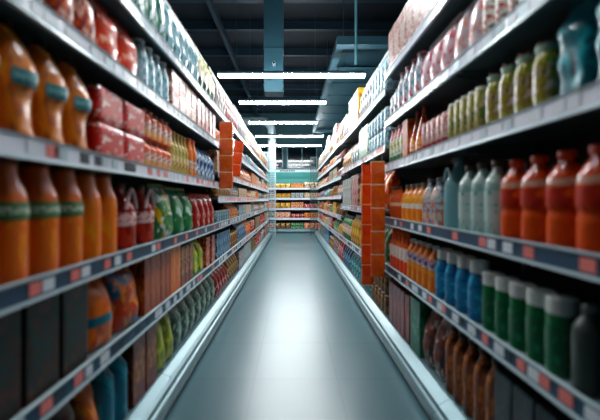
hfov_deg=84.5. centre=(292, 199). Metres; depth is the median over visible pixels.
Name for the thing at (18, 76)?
bottle
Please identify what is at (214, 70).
beam
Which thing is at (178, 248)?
carton
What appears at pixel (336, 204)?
box
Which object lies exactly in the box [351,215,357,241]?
snack bag
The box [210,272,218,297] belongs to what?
snack bag
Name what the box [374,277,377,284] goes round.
jar
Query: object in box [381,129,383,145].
jar
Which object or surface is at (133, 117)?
carton
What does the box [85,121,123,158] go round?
carton
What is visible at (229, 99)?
snack bag
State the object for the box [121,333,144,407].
carton
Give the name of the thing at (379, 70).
snack bag
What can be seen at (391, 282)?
carton
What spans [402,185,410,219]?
bottle
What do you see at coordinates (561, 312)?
bottle
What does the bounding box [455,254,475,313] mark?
bottle
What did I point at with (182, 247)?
carton
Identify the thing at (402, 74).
bottle
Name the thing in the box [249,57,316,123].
lamp
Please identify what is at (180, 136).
bottle
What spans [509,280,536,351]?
bottle
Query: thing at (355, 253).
snack bag
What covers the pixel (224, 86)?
beam
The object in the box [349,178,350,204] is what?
box
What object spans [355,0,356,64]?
pipe
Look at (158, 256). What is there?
carton
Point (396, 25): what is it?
carton
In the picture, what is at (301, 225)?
box
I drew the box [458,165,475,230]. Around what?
bottle
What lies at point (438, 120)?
can
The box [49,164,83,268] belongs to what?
juice bottle
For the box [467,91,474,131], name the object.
can
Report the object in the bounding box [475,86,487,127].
jar
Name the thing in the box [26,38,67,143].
bottle
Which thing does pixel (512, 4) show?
bottle
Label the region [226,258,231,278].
snack bag
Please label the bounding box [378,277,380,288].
jar
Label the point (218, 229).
box
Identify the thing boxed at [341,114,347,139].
snack bag
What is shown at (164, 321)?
snack bag
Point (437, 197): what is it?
bottle
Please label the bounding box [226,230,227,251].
box
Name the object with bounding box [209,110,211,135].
carton
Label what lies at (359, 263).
snack bag
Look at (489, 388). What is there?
bottle
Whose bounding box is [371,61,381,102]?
snack bag
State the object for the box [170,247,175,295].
carton
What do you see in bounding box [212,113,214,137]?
carton
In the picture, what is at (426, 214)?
bottle
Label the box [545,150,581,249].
juice bottle
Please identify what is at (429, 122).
can
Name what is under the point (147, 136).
bottle
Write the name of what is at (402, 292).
carton
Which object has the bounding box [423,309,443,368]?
snack bag
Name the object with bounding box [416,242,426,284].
bottle
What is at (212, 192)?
snack bag
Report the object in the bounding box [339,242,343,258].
snack bag
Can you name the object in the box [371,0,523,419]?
shelving unit
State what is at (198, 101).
carton
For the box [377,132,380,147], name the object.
jar
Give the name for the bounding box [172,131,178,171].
bottle
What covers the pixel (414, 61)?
bottle
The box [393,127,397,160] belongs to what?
bottle
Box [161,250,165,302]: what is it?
carton
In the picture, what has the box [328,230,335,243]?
box
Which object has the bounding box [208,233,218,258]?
box
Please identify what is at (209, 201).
snack bag
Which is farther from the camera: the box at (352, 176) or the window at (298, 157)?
the window at (298, 157)
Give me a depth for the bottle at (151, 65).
2.06 m
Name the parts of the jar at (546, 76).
lid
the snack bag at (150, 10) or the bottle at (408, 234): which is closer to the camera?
the snack bag at (150, 10)
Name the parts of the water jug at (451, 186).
handle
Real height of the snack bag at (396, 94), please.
0.300 m
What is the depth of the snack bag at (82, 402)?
1.43 m
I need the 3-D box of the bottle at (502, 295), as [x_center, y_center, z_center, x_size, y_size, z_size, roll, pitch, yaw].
[0.963,0.482,1.480,0.099,0.272,0.099,0,0,45]
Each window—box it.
[260,146,282,168]
[287,146,316,168]
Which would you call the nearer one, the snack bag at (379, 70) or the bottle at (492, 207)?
the bottle at (492, 207)
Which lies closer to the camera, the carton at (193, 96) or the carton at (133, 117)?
the carton at (133, 117)
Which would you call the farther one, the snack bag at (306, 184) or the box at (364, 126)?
the snack bag at (306, 184)
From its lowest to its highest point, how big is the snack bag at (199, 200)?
0.330 m
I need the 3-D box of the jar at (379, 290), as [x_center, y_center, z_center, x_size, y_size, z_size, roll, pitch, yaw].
[0.974,1.044,3.553,0.120,0.194,0.122,0,0,1]
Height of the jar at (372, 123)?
0.200 m
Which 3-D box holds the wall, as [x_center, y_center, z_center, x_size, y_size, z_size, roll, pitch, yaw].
[0.000,-1.775,18.550,11.000,6.150,0.100,0,0,0]
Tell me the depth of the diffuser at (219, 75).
6.67 m
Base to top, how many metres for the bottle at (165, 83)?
0.310 m
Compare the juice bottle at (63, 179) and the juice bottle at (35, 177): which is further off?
the juice bottle at (63, 179)
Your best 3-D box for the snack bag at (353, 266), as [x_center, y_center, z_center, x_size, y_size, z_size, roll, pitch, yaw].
[1.011,0.971,5.070,0.204,0.342,0.163,0,0,1]
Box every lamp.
[217,0,365,77]
[239,99,325,103]
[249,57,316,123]
[255,134,322,136]
[258,104,320,145]
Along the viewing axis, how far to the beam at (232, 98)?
15.40 m
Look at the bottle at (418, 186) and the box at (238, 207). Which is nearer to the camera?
the bottle at (418, 186)
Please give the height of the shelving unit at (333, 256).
2.870 m
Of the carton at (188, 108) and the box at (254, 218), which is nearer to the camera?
the carton at (188, 108)
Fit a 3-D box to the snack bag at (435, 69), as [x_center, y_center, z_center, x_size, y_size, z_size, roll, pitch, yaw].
[0.993,-0.931,2.165,0.161,0.360,0.151,0,0,-5]
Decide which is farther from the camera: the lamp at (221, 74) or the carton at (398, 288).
the lamp at (221, 74)
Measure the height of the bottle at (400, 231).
0.355 m
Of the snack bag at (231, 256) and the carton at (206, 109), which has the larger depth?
the snack bag at (231, 256)
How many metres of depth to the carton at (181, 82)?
2.58 m
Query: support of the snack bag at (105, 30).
on the shelving unit at (31, 19)
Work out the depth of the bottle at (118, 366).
1.69 m
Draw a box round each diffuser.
[218,74,364,77]
[239,101,325,103]
[249,122,316,123]
[255,136,322,136]
[259,145,320,145]
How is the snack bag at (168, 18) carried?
on the shelving unit at (180, 365)
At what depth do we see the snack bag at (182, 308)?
2.69 m
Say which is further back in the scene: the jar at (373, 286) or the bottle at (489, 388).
the jar at (373, 286)
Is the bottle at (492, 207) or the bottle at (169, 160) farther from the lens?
the bottle at (169, 160)
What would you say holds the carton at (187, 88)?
on the carton at (188, 108)
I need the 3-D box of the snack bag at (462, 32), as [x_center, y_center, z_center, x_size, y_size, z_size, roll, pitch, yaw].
[0.991,-0.921,1.853,0.151,0.340,0.144,0,0,0]
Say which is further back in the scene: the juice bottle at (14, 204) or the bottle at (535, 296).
the bottle at (535, 296)
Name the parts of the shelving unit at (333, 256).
rail, shelf, shelf, shelf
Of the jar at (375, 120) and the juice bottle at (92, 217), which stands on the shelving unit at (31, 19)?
the juice bottle at (92, 217)
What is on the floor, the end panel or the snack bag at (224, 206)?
the end panel
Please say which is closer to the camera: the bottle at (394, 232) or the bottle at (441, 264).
the bottle at (441, 264)
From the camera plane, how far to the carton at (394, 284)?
2.97 m
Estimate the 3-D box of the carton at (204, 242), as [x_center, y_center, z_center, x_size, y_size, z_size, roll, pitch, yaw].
[-0.953,0.533,3.393,0.160,0.300,0.140,0,0,0]
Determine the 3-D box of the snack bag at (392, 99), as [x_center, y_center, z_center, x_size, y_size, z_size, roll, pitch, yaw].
[0.985,-0.901,3.100,0.146,0.300,0.112,0,0,-1]
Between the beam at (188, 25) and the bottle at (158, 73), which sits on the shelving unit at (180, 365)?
the bottle at (158, 73)
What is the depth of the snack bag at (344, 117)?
6.49 m
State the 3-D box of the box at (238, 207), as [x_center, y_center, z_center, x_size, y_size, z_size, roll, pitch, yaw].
[-0.983,0.176,5.430,0.220,0.186,0.169,0,0,-1]
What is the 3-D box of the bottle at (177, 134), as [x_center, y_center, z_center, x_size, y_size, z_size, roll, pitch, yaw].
[-0.914,-0.356,2.600,0.077,0.330,0.077,0,0,0]
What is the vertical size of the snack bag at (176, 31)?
0.500 m
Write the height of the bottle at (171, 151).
0.330 m
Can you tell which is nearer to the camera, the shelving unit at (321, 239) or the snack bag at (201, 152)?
the snack bag at (201, 152)
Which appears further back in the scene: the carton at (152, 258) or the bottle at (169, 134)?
the bottle at (169, 134)
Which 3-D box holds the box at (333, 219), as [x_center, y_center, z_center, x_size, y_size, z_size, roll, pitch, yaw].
[1.023,0.535,7.759,0.220,0.267,0.223,0,0,1]
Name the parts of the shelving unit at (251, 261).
panel, shelf, shelf, shelf, price rail, price rail, price rail, rail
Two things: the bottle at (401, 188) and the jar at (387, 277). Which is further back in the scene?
the jar at (387, 277)
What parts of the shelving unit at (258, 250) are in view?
shelf, shelf, rail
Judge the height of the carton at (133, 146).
0.165 m
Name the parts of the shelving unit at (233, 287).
panel, shelf, shelf, shelf, shelf, price rail, price rail, price rail, price rail, rail, packet strip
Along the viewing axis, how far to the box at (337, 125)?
6.96 m
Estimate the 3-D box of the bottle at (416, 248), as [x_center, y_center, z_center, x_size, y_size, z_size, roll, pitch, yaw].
[0.960,0.464,2.527,0.101,0.310,0.101,0,0,0]
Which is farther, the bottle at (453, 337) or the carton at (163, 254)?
the carton at (163, 254)
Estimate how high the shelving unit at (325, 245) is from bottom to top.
2.870 m
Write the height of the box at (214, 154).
0.258 m
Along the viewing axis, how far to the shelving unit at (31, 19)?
1.42 m
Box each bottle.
[0,16,37,136]
[0,156,29,286]
[18,160,59,276]
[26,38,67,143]
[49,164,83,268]
[57,56,91,149]
[75,170,101,261]
[89,366,113,419]
[94,173,116,256]
[107,354,126,419]
[132,37,147,84]
[140,108,150,139]
[140,138,150,164]
[144,46,154,89]
[146,112,156,141]
[146,141,155,165]
[152,54,161,95]
[152,116,161,143]
[152,143,161,167]
[157,119,166,146]
[158,146,166,168]
[159,61,168,101]
[163,122,171,148]
[163,148,171,169]
[168,130,174,170]
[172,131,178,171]
[175,133,181,172]
[179,135,185,172]
[182,137,188,173]
[186,138,192,174]
[191,140,196,175]
[344,215,347,237]
[346,215,351,238]
[347,216,351,239]
[349,216,354,240]
[390,129,394,161]
[390,188,394,216]
[390,228,396,265]
[392,187,397,217]
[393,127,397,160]
[393,229,399,267]
[395,187,399,217]
[396,124,401,158]
[396,230,402,269]
[398,71,405,107]
[398,187,403,218]
[399,231,406,272]
[400,122,402,157]
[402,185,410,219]
[403,65,411,103]
[403,232,410,274]
[406,184,415,220]
[407,238,416,278]
[409,58,417,98]
[410,111,420,153]
[411,184,420,221]
[411,240,420,281]
[415,50,428,93]
[416,106,428,151]
[416,183,426,222]
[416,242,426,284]
[422,179,435,223]
[422,243,432,288]
[428,245,439,293]
[430,178,443,225]
[435,248,452,298]
[445,251,463,305]
[445,323,458,394]
[453,330,468,405]
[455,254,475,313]
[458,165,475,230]
[463,338,479,418]
[467,258,489,322]
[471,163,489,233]
[474,346,492,419]
[482,271,505,331]
[483,0,494,34]
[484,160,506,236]
[485,356,502,419]
[495,0,507,23]
[495,275,519,341]
[500,159,526,239]
[508,0,518,12]
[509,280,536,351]
[520,155,551,243]
[526,287,556,364]
[544,294,578,379]
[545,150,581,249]
[558,0,599,94]
[571,303,599,398]
[575,144,599,253]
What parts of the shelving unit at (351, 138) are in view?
rail, price rail, price rail, shelf, shelf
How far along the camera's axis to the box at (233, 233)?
4.88 m
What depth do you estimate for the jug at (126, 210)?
1.77 m
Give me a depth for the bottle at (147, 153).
1.99 m
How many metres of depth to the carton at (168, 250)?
2.30 m
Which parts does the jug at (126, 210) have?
handle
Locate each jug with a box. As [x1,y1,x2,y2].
[111,183,137,250]
[130,185,155,244]
[443,157,467,228]
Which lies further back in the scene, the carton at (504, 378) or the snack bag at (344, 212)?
the snack bag at (344, 212)
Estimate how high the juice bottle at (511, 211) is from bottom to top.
0.348 m
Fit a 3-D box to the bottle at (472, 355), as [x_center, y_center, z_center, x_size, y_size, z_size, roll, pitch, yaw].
[0.962,0.942,1.760,0.097,0.400,0.097,0,0,-1]
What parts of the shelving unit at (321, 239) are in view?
rail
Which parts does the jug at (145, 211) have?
handle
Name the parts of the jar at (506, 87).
lid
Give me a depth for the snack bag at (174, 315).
2.51 m
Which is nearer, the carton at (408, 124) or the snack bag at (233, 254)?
the carton at (408, 124)
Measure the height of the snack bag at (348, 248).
0.378 m
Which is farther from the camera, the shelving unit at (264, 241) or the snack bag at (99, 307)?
the shelving unit at (264, 241)
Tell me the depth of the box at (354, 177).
4.88 m
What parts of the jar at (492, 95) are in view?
lid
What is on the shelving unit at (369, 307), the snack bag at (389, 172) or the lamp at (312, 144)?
the snack bag at (389, 172)
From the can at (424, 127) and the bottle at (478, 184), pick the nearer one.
the bottle at (478, 184)
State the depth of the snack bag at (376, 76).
3.68 m
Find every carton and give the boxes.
[0,308,20,419]
[21,293,58,407]
[59,281,87,379]
[84,84,122,129]
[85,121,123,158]
[120,100,144,138]
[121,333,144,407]
[123,132,143,162]
[129,257,149,315]
[145,322,156,390]
[150,254,155,310]
[156,252,160,306]
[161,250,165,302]
[166,68,178,94]
[166,249,169,298]
[169,89,178,108]
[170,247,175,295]
[176,245,180,290]
[179,76,184,99]
[179,96,185,114]
[181,244,188,283]
[181,246,184,286]
[183,243,192,280]
[185,83,190,105]
[186,102,190,118]
[191,89,195,110]
[191,107,195,122]
[196,97,200,126]
[197,237,209,267]
[201,102,204,129]
[201,234,214,263]
[205,106,208,132]
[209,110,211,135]
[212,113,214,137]
[389,26,393,66]
[389,280,398,323]
[393,283,402,327]
[394,17,398,59]
[396,286,407,332]
[399,6,405,52]
[400,290,411,338]
[403,118,414,156]
[405,293,414,344]
[406,0,412,43]
[410,295,432,357]
[413,0,419,33]
[420,0,428,23]
[429,0,437,11]
[494,368,528,419]
[513,384,552,419]
[536,403,574,419]
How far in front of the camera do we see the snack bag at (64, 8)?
1.27 m
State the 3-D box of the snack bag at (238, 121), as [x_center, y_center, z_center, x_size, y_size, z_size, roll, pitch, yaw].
[-0.972,-1.298,5.420,0.209,0.532,0.153,0,0,-1]
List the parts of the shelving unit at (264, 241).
shelf, rail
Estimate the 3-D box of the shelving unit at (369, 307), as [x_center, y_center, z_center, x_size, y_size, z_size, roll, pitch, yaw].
[1.043,-0.135,3.895,0.694,2.870,1.410,0,0,0]
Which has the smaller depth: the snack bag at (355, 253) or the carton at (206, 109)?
the carton at (206, 109)
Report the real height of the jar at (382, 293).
0.194 m
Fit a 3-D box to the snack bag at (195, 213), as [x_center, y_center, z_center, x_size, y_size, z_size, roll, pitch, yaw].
[-0.953,0.103,3.059,0.167,0.330,0.180,0,0,-3]
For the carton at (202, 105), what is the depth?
3.18 m
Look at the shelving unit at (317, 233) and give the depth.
11.46 m
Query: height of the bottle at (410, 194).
0.300 m
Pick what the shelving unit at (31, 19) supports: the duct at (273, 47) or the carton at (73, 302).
the carton at (73, 302)
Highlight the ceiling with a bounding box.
[169,3,406,112]
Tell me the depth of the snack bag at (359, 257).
4.86 m
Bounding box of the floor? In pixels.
[165,233,429,419]
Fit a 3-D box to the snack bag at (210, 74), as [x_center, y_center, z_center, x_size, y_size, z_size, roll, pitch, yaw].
[-0.976,-1.282,3.642,0.210,0.500,0.152,0,0,1]
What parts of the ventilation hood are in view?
panel, baffle plate, baffle plate, baffle plate, baffle plate, baffle plate, panel, baffle plate, panel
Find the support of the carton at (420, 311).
on the shelving unit at (441, 91)
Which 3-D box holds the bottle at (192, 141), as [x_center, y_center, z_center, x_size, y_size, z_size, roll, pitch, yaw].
[-0.915,-0.361,2.966,0.099,0.340,0.099,0,0,1]
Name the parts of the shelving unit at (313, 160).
frame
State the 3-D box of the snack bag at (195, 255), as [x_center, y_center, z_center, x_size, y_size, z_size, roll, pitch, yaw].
[-0.955,0.523,2.993,0.162,0.320,0.171,0,0,0]
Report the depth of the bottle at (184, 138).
2.74 m
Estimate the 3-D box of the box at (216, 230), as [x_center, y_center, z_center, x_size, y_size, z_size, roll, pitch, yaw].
[-0.983,0.540,4.238,0.220,0.287,0.120,0,0,-1]
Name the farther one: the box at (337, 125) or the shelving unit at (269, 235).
the shelving unit at (269, 235)
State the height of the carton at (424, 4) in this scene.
0.380 m
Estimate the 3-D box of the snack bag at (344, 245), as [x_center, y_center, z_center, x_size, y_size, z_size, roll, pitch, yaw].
[1.014,0.955,6.256,0.201,0.374,0.224,0,0,1]
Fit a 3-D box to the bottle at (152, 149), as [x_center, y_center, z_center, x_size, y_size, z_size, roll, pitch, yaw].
[-0.917,-0.281,2.098,0.089,0.180,0.089,0,0,1]
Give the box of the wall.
[240,113,332,214]
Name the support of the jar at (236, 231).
on the shelving unit at (233, 287)
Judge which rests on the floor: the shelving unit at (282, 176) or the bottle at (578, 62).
the shelving unit at (282, 176)
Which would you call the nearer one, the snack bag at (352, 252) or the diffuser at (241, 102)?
the snack bag at (352, 252)
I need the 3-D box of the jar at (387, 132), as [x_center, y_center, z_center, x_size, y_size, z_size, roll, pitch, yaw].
[0.974,-0.626,3.296,0.124,0.200,0.125,0,0,-1]
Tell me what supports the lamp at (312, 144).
hanging from the ceiling
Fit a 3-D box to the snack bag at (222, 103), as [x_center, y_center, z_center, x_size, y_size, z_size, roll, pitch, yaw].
[-0.973,-1.287,4.139,0.202,0.512,0.134,0,0,1]
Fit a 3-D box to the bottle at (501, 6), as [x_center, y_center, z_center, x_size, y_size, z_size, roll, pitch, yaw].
[0.958,-0.921,1.480,0.091,0.340,0.091,0,0,0]
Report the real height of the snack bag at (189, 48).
0.500 m
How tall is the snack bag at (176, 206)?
0.370 m
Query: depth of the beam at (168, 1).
7.70 m
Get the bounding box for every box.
[202,150,218,171]
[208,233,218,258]
[211,232,221,256]
[213,231,223,254]
[216,230,225,253]
[218,229,229,249]
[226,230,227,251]
[234,205,240,216]
[234,250,240,269]
[238,249,242,266]
[241,244,245,262]
[246,217,255,229]
[280,212,284,217]
[285,212,289,217]
[299,223,303,228]
[328,135,332,154]
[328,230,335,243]
[331,217,341,228]
[334,202,342,213]
[335,123,340,145]
[335,167,340,177]
[344,180,345,204]
[347,179,348,204]
[349,100,350,129]
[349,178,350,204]
[351,97,352,127]
[351,176,352,204]
[353,92,355,125]
[353,175,355,205]
[356,87,364,121]
[356,174,360,205]
[359,131,360,158]
[361,128,362,157]
[363,126,364,156]
[365,123,369,155]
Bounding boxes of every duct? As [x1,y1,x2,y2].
[241,117,275,168]
[263,0,283,96]
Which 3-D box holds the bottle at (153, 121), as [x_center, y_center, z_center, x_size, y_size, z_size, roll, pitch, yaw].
[-0.914,-0.465,2.098,0.089,0.180,0.089,0,0,0]
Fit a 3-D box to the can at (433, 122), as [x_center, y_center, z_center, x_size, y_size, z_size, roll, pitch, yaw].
[0.943,-0.434,2.170,0.065,0.205,0.066,0,0,-1]
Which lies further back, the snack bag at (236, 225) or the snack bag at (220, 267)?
the snack bag at (236, 225)
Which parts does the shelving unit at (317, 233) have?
rail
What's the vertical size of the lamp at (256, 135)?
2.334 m
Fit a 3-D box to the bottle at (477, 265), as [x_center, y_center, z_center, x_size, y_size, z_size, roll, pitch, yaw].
[0.966,0.464,1.705,0.115,0.310,0.115,0,0,1]
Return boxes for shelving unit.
[0,0,178,419]
[101,40,232,398]
[181,109,246,313]
[214,135,257,279]
[232,150,263,260]
[244,160,268,248]
[255,166,271,239]
[265,170,320,232]
[310,157,325,234]
[314,165,333,238]
[318,160,340,245]
[322,152,343,253]
[327,140,361,269]
[336,123,386,291]
[350,88,428,333]
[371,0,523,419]
[433,0,599,419]
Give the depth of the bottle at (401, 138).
2.79 m
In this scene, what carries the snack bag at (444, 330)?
on the shelving unit at (441, 91)
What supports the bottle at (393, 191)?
on the shelving unit at (441, 91)
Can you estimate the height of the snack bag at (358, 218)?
0.436 m
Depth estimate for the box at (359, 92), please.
4.64 m
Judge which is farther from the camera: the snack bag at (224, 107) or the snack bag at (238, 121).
the snack bag at (238, 121)
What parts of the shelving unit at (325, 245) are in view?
rail, shelf, shelf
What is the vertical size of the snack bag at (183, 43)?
0.500 m
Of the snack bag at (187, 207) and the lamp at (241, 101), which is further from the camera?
the lamp at (241, 101)
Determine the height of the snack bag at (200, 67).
0.500 m
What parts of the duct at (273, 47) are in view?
plate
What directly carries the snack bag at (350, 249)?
on the shelving unit at (351, 138)
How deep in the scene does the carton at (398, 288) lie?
2.85 m
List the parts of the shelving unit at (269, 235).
rail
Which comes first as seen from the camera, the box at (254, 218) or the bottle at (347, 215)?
the bottle at (347, 215)
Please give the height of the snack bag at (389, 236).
0.424 m
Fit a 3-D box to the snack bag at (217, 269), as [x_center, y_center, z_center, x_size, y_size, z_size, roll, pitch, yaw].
[-0.969,0.980,4.143,0.207,0.322,0.134,0,0,0]
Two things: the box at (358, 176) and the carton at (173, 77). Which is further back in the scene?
the box at (358, 176)
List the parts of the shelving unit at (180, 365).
panel, shelf, shelf, shelf, shelf, price rail, price rail, price rail, price rail, price rail, rail, packet strip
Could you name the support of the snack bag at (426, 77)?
on the shelving unit at (441, 91)
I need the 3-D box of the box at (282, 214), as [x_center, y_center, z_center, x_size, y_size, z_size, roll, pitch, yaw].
[-0.410,0.597,13.120,0.194,0.244,0.200,0,0,-1]
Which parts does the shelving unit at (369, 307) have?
packet strip, rail, price rail, price rail, shelf, shelf, panel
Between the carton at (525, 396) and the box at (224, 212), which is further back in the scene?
the box at (224, 212)
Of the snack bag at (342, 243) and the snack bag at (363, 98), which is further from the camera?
the snack bag at (342, 243)
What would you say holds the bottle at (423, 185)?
on the shelving unit at (441, 91)
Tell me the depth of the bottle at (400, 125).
2.89 m
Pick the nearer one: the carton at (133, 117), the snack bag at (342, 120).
the carton at (133, 117)
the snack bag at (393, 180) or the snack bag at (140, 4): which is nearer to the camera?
the snack bag at (140, 4)
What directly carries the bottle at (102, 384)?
on the shelving unit at (31, 19)
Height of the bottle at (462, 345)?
0.400 m
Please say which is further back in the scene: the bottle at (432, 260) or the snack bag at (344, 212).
the snack bag at (344, 212)
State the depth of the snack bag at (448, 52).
1.97 m
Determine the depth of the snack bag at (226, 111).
4.41 m
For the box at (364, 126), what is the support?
on the shelving unit at (369, 307)
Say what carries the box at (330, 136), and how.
on the shelving unit at (325, 245)
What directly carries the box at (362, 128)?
on the shelving unit at (369, 307)
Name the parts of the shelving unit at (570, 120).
rail, price rail, shelf, price rail, price rail, price rail, post, shelf, shelf, panel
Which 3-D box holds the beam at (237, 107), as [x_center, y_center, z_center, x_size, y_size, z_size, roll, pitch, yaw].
[0.000,-4.740,17.000,11.000,0.220,0.120,0,0,0]
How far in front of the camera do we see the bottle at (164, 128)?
2.25 m
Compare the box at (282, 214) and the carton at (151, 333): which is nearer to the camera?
the carton at (151, 333)
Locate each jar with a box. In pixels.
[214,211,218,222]
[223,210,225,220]
[230,230,237,243]
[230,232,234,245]
[369,122,371,139]
[369,139,371,152]
[371,119,374,136]
[372,282,374,299]
[374,116,377,134]
[374,134,377,149]
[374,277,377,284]
[375,285,377,302]
[377,113,381,132]
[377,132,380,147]
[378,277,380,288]
[378,288,381,306]
[381,110,383,129]
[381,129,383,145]
[381,272,387,291]
[381,292,384,310]
[384,106,390,126]
[384,126,394,145]
[384,274,394,295]
[384,295,388,315]
[486,71,501,123]
[499,62,516,118]
[514,51,535,112]
[533,39,560,105]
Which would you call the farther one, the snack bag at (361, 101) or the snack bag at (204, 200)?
the snack bag at (361, 101)
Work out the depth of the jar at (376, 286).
3.65 m
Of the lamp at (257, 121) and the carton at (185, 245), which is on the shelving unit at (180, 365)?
the carton at (185, 245)
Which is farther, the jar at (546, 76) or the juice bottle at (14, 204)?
the jar at (546, 76)
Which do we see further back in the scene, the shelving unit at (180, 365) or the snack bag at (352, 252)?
the snack bag at (352, 252)
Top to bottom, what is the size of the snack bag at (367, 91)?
0.520 m
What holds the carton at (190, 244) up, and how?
on the shelving unit at (180, 365)
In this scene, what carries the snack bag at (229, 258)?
on the shelving unit at (233, 287)
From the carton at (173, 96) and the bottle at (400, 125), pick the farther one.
the bottle at (400, 125)
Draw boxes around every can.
[422,123,426,148]
[427,120,431,146]
[431,117,436,145]
[436,114,441,143]
[441,111,447,141]
[448,103,454,138]
[454,99,460,136]
[460,95,467,133]
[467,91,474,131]
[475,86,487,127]
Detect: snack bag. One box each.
[43,0,72,25]
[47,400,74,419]
[69,382,98,419]
[72,0,94,42]
[88,0,117,59]
[88,276,111,352]
[102,265,137,333]
[110,14,136,74]
[132,0,144,15]
[144,183,172,239]
[145,0,155,28]
[154,0,165,41]
[157,320,164,371]
[159,313,172,360]
[162,0,173,49]
[164,0,180,59]
[164,187,183,234]
[167,306,181,349]
[171,9,187,67]
[175,188,192,231]
[175,299,188,339]
[178,19,192,74]
[183,293,194,330]
[184,29,198,80]
[186,241,197,275]
[187,193,199,229]
[189,288,200,323]
[190,38,202,85]
[191,238,202,271]
[194,194,205,227]
[195,46,207,92]
[195,147,204,177]
[195,283,205,315]
[196,152,200,176]
[199,53,210,95]
[199,149,207,178]
[199,194,209,225]
[201,188,218,196]
[201,279,210,309]
[203,59,214,100]
[203,151,210,179]
[204,194,214,224]
[205,275,214,304]
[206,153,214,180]
[208,66,218,105]
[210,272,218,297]
[212,72,221,109]
[213,270,221,293]
[214,75,223,111]
[215,128,218,139]
[215,267,223,290]
[217,80,225,114]
[218,204,231,218]
[218,265,226,287]
[219,84,228,118]
[221,263,228,283]
[222,88,229,120]
[223,260,229,281]
[224,91,231,121]
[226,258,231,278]
[228,98,234,125]
[228,257,233,276]
[229,99,236,128]
[229,224,239,240]
[230,255,235,273]
[231,102,237,130]
[232,253,237,272]
[233,104,239,132]
[235,107,241,134]
[235,223,241,239]
[280,223,284,228]
[304,182,308,187]
[304,223,308,228]
[336,239,340,253]
[337,120,342,143]
[339,117,344,140]
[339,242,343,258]
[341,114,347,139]
[341,148,348,157]
[341,209,351,215]
[341,243,346,260]
[344,246,349,264]
[346,115,348,133]
[346,248,351,265]
[348,250,354,269]
[349,143,356,164]
[350,252,356,271]
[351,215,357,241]
[352,142,358,163]
[352,215,359,243]
[352,254,358,274]
[354,143,358,161]
[354,216,360,244]
[354,255,360,276]
[356,145,358,159]
[356,222,360,246]
[357,259,360,279]
[360,82,367,116]
[361,79,369,113]
[363,74,372,111]
[366,71,374,108]
[368,67,377,106]
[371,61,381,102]
[374,58,383,99]
[377,51,387,95]
[380,50,388,90]
[384,53,399,88]
[384,170,391,209]
[385,171,402,209]
[385,226,391,239]
[385,227,394,263]
[390,88,397,113]
[394,90,397,111]
[421,37,438,87]
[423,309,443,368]
[430,26,448,79]
[433,318,458,381]
[440,11,462,70]
[454,0,476,59]
[469,0,483,46]
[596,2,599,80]
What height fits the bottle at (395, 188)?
0.290 m
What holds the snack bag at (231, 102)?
on the shelving unit at (233, 287)
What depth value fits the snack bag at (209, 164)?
3.48 m
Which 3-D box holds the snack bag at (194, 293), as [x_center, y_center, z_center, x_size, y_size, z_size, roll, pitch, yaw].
[-0.960,0.952,3.092,0.189,0.380,0.158,0,0,1]
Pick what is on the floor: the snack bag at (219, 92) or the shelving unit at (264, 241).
the shelving unit at (264, 241)
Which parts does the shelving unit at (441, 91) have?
packet strip, rail, price rail, price rail, price rail, price rail, price rail, shelf, post, shelf, shelf, shelf, panel, post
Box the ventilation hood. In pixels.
[312,0,388,132]
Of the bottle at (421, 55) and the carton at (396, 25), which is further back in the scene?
the carton at (396, 25)
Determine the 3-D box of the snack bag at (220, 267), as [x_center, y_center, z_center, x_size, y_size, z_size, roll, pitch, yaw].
[-0.968,0.980,4.285,0.207,0.322,0.134,0,0,-1]
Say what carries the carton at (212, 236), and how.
on the shelving unit at (180, 365)
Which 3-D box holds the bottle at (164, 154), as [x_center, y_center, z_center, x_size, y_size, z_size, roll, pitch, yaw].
[-0.914,-0.281,2.274,0.089,0.180,0.089,0,0,0]
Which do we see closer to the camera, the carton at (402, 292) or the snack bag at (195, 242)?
the carton at (402, 292)
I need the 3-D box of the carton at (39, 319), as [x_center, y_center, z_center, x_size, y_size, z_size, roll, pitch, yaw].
[-0.973,0.513,1.156,0.201,0.340,0.155,0,0,-1]
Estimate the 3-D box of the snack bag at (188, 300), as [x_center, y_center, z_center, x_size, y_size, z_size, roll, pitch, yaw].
[-0.962,0.952,2.913,0.189,0.380,0.158,0,0,1]
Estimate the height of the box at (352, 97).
0.513 m
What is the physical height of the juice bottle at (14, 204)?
0.410 m
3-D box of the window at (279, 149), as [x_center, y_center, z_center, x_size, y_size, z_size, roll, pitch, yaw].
[-1.225,-2.375,18.475,1.350,1.250,0.050,0,0,0]
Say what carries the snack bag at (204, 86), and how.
on the shelving unit at (180, 365)
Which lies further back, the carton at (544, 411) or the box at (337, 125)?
the box at (337, 125)
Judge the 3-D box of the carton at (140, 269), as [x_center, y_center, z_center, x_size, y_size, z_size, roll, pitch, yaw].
[-0.950,0.513,1.977,0.160,0.340,0.080,0,0,1]
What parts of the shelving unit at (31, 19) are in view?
shelf, price rail, price rail, shelf, shelf, price rail, price rail, shelf, price rail, rail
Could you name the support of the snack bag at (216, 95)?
on the shelving unit at (233, 287)
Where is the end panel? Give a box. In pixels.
[262,152,275,236]
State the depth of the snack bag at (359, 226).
4.68 m
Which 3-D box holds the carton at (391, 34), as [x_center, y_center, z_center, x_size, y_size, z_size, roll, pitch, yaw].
[1.010,-1.391,3.072,0.201,0.380,0.148,0,0,0]
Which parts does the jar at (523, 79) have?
lid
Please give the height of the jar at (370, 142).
0.200 m
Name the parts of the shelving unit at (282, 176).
price rail, price rail, rail, price rail, header panel, price rail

